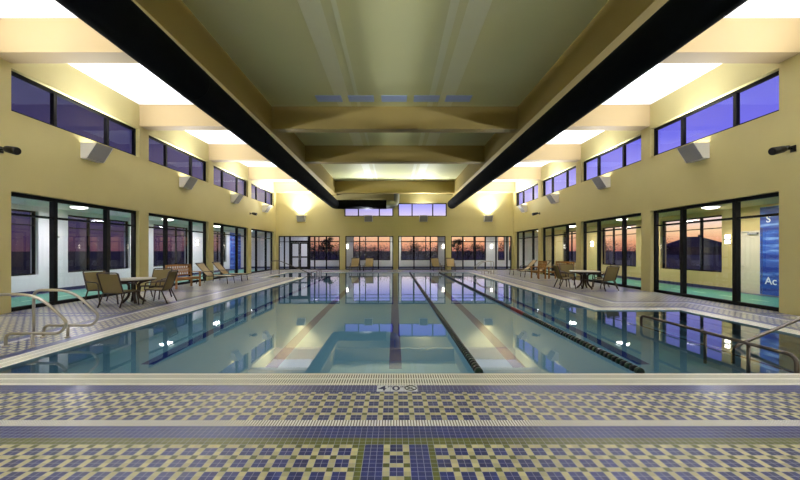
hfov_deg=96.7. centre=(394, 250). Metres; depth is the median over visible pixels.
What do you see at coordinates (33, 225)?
window
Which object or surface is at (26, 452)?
floor
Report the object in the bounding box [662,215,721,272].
window
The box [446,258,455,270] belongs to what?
chaise lounge
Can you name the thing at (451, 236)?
window
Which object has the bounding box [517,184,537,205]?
window
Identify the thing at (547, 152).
beam
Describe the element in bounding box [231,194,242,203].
uplight
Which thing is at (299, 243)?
door
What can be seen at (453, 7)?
trim
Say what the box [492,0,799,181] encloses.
ceiling
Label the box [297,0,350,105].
trim
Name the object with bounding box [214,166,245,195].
window
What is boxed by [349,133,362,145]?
trim
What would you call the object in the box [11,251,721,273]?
ground
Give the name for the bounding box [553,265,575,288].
sling chair
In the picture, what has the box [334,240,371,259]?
tree
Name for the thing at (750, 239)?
door
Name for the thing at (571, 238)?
window
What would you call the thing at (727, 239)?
wall sconce
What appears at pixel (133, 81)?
ceiling
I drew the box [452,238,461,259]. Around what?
tree
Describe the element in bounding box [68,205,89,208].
ceiling light
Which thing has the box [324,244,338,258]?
tree
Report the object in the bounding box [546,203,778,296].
wall
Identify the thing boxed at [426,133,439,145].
trim
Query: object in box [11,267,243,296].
baseboard
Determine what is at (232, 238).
banner
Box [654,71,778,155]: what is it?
window
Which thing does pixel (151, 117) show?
beam
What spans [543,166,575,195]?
window
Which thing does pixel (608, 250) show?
tree
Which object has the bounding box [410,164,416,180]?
trim
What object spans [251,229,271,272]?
window
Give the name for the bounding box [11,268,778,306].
floor
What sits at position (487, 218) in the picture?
uplight
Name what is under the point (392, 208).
window
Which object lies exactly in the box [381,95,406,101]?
ceiling panel
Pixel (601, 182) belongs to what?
uplight
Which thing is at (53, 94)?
window
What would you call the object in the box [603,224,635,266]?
window
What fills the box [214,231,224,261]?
window
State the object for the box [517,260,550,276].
chaise lounge
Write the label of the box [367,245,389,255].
tree
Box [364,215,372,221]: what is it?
uplight
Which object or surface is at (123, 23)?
air duct
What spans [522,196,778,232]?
ceiling
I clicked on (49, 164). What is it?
wall
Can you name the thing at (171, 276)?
sling chair
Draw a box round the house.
[666,235,721,254]
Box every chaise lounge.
[195,263,238,283]
[212,262,251,280]
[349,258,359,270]
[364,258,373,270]
[430,258,441,270]
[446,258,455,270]
[507,260,536,274]
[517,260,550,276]
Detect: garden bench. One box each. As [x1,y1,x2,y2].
[165,264,201,288]
[548,261,574,279]
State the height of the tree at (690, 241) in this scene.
3.721 m
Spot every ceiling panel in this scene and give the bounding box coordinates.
[315,95,342,101]
[347,95,373,101]
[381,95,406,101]
[413,95,439,101]
[445,95,472,101]
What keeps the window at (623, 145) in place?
in the wall at (739, 164)
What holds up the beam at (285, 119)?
attached to the ceiling at (393, 46)
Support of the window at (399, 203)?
in the wall at (466, 219)
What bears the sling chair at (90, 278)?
on the floor at (26, 452)
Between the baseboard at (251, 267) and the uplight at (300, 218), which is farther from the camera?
the baseboard at (251, 267)
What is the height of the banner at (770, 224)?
3.100 m
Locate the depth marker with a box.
[377,385,417,391]
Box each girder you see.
[132,0,337,195]
[452,0,667,195]
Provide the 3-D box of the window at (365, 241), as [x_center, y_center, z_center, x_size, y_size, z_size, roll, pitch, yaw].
[-2.085,-0.275,32.550,3.400,2.330,0.088,0,0,0]
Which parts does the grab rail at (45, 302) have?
support post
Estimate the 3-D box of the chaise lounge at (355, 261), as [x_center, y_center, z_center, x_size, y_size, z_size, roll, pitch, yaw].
[-3.105,1.086,27.530,0.692,0.993,1.840,0,0,0]
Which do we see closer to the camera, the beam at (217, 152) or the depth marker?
the depth marker
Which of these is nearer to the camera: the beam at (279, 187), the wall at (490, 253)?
the beam at (279, 187)
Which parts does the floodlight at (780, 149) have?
mounting plate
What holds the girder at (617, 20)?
attached to the ceiling at (393, 46)
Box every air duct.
[55,0,398,208]
[447,0,747,208]
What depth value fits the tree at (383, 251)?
46.74 m
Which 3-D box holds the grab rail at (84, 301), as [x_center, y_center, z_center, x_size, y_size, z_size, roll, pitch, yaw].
[-5.985,1.138,6.460,1.240,0.884,0.100,0,0,0]
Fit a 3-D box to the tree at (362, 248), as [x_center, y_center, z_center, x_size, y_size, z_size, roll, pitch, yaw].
[-4.755,0.295,54.609,3.872,2.895,3.543,0,0,0]
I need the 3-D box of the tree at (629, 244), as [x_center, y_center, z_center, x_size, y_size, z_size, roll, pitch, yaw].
[53.022,-0.393,79.983,6.103,4.278,4.627,0,0,0]
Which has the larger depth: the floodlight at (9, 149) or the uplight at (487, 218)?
the uplight at (487, 218)
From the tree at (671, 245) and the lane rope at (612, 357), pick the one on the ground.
the tree at (671, 245)
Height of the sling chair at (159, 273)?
0.988 m
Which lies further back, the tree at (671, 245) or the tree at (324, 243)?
the tree at (671, 245)
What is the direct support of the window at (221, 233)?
in the wall at (49, 164)
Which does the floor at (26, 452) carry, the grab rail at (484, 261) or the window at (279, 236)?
the grab rail at (484, 261)
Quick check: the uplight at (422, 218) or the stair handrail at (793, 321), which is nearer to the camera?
the stair handrail at (793, 321)
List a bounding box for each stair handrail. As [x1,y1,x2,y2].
[271,260,310,273]
[734,317,799,347]
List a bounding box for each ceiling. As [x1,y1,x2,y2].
[0,0,296,181]
[11,196,264,232]
[182,0,608,180]
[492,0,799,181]
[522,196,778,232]
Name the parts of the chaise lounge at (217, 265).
backrest, frame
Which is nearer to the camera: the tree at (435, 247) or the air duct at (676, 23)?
the air duct at (676, 23)
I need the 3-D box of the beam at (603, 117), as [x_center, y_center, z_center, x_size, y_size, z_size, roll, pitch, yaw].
[7.590,-5.160,13.825,4.350,0.820,0.510,0,0,0]
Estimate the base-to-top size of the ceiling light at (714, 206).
0.105 m
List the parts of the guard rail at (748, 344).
post, post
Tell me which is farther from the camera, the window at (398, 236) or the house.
the house
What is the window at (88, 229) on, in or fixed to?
in the wall at (25, 283)
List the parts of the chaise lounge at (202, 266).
backrest, frame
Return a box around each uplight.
[80,142,112,162]
[179,176,197,189]
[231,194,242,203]
[262,205,271,211]
[296,215,305,221]
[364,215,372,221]
[419,215,427,221]
[484,215,492,221]
[518,205,526,211]
[546,194,558,203]
[592,176,610,189]
[677,142,709,162]
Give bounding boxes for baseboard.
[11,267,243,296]
[251,267,536,267]
[546,267,731,290]
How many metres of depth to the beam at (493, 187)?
28.72 m
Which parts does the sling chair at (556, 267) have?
backrest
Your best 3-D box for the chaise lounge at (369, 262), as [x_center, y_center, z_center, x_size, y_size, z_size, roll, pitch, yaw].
[-1.985,1.086,27.530,0.692,0.993,1.840,0,0,0]
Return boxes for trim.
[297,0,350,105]
[331,0,360,105]
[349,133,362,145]
[361,164,373,180]
[365,133,369,145]
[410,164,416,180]
[415,164,427,180]
[418,133,424,145]
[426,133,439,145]
[427,0,459,105]
[438,0,491,105]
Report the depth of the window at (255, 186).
26.80 m
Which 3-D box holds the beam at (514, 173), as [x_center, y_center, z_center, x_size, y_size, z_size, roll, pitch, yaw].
[7.590,-5.160,23.925,4.350,0.820,0.510,0,0,0]
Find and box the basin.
[0,273,799,369]
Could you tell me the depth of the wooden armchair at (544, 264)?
20.09 m
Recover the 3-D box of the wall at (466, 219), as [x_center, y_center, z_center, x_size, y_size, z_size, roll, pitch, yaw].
[0.015,-2.045,29.410,20.100,7.250,0.300,0,0,0]
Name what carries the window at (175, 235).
in the wall at (25, 283)
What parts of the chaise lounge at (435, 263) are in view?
backrest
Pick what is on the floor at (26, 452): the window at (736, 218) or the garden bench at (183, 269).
the garden bench at (183, 269)
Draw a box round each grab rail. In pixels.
[0,293,67,347]
[30,289,99,337]
[476,261,493,273]
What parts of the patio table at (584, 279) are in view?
leg, leg, leg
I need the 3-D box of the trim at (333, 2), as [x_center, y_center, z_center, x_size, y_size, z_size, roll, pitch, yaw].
[-1.345,-5.499,6.785,0.120,0.002,13.570,0,0,0]
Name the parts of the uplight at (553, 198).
panel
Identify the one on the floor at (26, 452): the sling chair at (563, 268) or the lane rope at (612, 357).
the sling chair at (563, 268)
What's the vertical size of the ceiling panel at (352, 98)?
0.012 m
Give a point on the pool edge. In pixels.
(5, 378)
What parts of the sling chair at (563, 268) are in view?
backrest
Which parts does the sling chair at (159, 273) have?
backrest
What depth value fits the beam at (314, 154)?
18.62 m
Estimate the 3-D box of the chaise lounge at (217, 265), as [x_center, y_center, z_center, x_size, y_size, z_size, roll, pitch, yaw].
[-8.465,1.086,18.497,1.840,0.993,0.692,0,0,3]
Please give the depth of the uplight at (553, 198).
21.15 m
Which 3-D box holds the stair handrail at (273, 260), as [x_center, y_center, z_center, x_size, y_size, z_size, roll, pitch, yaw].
[-6.971,1.677,24.000,2.827,2.007,0.100,0,0,0]
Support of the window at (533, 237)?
in the wall at (739, 164)
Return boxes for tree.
[311,243,327,259]
[319,237,333,259]
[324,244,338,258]
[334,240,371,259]
[354,243,370,258]
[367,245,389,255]
[370,244,404,259]
[402,243,419,259]
[408,242,424,259]
[415,242,436,259]
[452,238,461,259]
[453,244,480,259]
[471,243,483,259]
[606,239,621,258]
[616,244,635,257]
[666,238,674,253]
[667,241,695,258]
[704,241,721,258]
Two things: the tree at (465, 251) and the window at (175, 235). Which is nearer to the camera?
the window at (175, 235)
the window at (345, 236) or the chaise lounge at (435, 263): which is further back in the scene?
the window at (345, 236)
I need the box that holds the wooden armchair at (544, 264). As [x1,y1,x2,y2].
[530,261,546,278]
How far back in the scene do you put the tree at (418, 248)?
63.33 m
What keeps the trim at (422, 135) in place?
attached to the ceiling at (393, 46)
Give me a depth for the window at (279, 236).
29.40 m
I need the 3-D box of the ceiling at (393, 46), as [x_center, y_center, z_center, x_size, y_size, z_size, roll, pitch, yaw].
[0.015,-5.585,13.880,9.400,0.170,30.760,0,0,0]
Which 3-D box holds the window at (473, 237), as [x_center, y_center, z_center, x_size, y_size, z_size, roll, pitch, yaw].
[6.740,-0.275,32.550,3.150,2.330,0.088,0,0,0]
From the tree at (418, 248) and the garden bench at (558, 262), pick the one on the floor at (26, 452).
the garden bench at (558, 262)
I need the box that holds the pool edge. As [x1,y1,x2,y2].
[0,272,799,384]
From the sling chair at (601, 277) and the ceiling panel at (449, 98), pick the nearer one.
the ceiling panel at (449, 98)
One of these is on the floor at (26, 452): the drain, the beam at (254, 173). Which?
the drain
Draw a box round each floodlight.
[0,146,20,154]
[768,145,795,154]
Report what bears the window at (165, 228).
in the wall at (49, 164)
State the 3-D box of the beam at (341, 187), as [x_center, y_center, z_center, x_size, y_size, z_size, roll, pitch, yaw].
[0.015,-5.020,28.210,9.400,0.960,0.420,0,0,0]
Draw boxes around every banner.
[230,232,240,268]
[760,205,778,295]
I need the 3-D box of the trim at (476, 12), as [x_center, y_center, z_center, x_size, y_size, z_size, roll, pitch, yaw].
[1.895,-5.499,6.785,0.520,0.002,13.570,0,0,0]
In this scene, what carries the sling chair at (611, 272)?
on the floor at (26, 452)
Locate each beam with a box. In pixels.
[0,18,137,62]
[139,105,228,130]
[209,144,269,161]
[248,167,295,180]
[272,106,517,132]
[274,182,311,192]
[305,145,484,163]
[335,181,453,193]
[476,182,514,192]
[493,167,540,180]
[520,144,580,161]
[564,105,649,130]
[660,18,799,62]
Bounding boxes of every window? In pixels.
[11,71,135,155]
[11,192,135,311]
[11,209,35,275]
[68,215,127,271]
[149,135,205,181]
[149,213,205,287]
[153,224,186,266]
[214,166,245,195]
[214,223,245,278]
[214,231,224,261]
[251,183,271,205]
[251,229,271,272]
[279,236,289,269]
[308,237,338,259]
[309,236,339,269]
[344,208,392,215]
[345,236,392,269]
[353,237,389,259]
[398,203,446,215]
[398,236,444,269]
[401,237,437,259]
[451,236,511,269]
[452,237,483,259]
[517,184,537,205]
[517,229,537,269]
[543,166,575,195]
[543,223,575,277]
[564,231,575,262]
[583,213,640,289]
[584,135,640,180]
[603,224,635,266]
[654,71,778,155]
[654,192,778,311]
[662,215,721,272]
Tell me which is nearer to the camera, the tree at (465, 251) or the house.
the tree at (465, 251)
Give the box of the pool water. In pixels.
[0,273,799,372]
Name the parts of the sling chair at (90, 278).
frame, backrest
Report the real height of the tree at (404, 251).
3.298 m
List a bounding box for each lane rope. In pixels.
[409,272,482,372]
[439,272,644,372]
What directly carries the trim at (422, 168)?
attached to the ceiling at (393, 46)
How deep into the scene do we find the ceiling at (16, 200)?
14.40 m
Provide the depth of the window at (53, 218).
10.41 m
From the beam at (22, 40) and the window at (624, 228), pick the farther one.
the window at (624, 228)
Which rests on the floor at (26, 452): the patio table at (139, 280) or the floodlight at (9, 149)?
the patio table at (139, 280)
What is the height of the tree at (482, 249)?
3.294 m
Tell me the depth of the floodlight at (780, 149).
8.67 m
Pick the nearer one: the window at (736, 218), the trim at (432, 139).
the window at (736, 218)
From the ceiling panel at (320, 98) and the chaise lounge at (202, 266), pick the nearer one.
the ceiling panel at (320, 98)
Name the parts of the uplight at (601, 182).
panel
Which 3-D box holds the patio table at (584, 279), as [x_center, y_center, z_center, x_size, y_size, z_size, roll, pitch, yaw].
[7.935,1.226,14.850,1.160,0.757,1.160,0,0,0]
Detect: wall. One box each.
[0,58,275,313]
[11,203,243,292]
[251,233,537,266]
[276,193,512,269]
[513,53,799,315]
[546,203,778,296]
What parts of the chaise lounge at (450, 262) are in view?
backrest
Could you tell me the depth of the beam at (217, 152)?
18.62 m
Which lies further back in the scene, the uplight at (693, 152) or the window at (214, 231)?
the window at (214, 231)
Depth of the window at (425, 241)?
32.52 m
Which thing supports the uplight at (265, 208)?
attached to the wall at (49, 164)
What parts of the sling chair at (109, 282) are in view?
frame, cross rail, backrest, frame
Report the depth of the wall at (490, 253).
32.40 m
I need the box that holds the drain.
[0,271,799,425]
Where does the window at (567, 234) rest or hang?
in the wall at (739, 164)
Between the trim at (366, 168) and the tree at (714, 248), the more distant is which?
the tree at (714, 248)
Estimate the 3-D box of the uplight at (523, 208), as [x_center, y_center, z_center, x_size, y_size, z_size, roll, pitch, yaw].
[9.515,-3.110,26.500,0.500,0.480,0.664,0,0,0]
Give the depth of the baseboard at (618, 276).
15.62 m
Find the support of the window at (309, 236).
in the wall at (466, 219)
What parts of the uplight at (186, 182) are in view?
panel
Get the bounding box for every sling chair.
[82,270,121,304]
[96,272,139,307]
[139,268,171,299]
[142,270,177,303]
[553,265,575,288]
[559,264,581,286]
[591,266,619,291]
[593,265,617,288]
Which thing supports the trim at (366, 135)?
attached to the ceiling at (393, 46)
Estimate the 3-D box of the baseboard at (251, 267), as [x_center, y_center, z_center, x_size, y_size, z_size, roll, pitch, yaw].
[0.015,1.520,32.390,26.200,0.120,0.020,0,0,0]
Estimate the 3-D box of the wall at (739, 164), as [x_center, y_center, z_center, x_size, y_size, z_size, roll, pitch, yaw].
[9.915,-1.995,14.030,0.300,7.150,31.060,0,0,0]
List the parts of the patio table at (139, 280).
leg, leg, leg, leg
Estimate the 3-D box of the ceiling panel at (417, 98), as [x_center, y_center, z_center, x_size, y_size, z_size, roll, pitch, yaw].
[1.155,-5.488,12.850,0.920,0.012,0.520,0,0,0]
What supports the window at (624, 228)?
in the wall at (739, 164)
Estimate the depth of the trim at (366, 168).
24.91 m
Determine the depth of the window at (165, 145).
16.33 m
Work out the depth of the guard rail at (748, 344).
5.42 m
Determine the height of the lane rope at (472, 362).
0.116 m
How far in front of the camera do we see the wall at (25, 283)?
14.14 m
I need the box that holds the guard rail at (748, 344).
[640,315,799,372]
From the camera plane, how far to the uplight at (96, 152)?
11.16 m
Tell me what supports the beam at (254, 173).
attached to the ceiling at (133, 81)
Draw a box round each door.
[290,241,308,269]
[741,228,762,294]
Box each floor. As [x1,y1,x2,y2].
[0,270,799,479]
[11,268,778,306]
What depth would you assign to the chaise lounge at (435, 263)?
28.08 m
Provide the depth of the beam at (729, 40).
8.52 m
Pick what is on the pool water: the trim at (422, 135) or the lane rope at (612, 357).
the lane rope at (612, 357)
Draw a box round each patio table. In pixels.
[120,277,155,303]
[569,270,600,288]
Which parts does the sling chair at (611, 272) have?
backrest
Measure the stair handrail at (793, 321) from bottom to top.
2.007 m
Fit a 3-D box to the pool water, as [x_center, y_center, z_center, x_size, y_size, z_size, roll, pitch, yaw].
[0.015,1.605,15.035,15.100,0.001,20.930,0,0,0]
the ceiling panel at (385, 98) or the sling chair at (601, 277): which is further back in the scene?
the sling chair at (601, 277)
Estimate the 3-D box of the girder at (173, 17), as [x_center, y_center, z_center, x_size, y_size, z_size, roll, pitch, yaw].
[-5.035,-5.045,13.880,0.700,1.050,30.760,0,0,0]
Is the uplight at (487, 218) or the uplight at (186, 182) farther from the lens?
the uplight at (487, 218)
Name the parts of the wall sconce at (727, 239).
lamp shade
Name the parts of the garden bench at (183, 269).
leg, rail, seat, leg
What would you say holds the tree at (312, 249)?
on the ground
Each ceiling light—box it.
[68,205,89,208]
[700,205,721,208]
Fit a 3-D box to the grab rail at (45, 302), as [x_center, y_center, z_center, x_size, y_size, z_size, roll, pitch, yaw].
[-5.985,1.138,5.830,1.240,0.884,0.100,0,0,0]
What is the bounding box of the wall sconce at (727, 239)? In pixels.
[723,234,730,243]
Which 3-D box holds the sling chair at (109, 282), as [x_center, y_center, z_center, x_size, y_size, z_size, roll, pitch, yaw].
[-7.809,1.093,10.046,0.702,0.988,0.744,0,0,5]
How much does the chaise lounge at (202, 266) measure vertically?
0.993 m
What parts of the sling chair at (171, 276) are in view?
armrest, frame, backrest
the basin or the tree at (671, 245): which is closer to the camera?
the basin
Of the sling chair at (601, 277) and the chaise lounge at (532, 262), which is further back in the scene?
the chaise lounge at (532, 262)
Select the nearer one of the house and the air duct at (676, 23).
the air duct at (676, 23)
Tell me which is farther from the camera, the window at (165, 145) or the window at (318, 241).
the window at (318, 241)
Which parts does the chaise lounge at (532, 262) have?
frame, backrest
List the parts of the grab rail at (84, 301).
support post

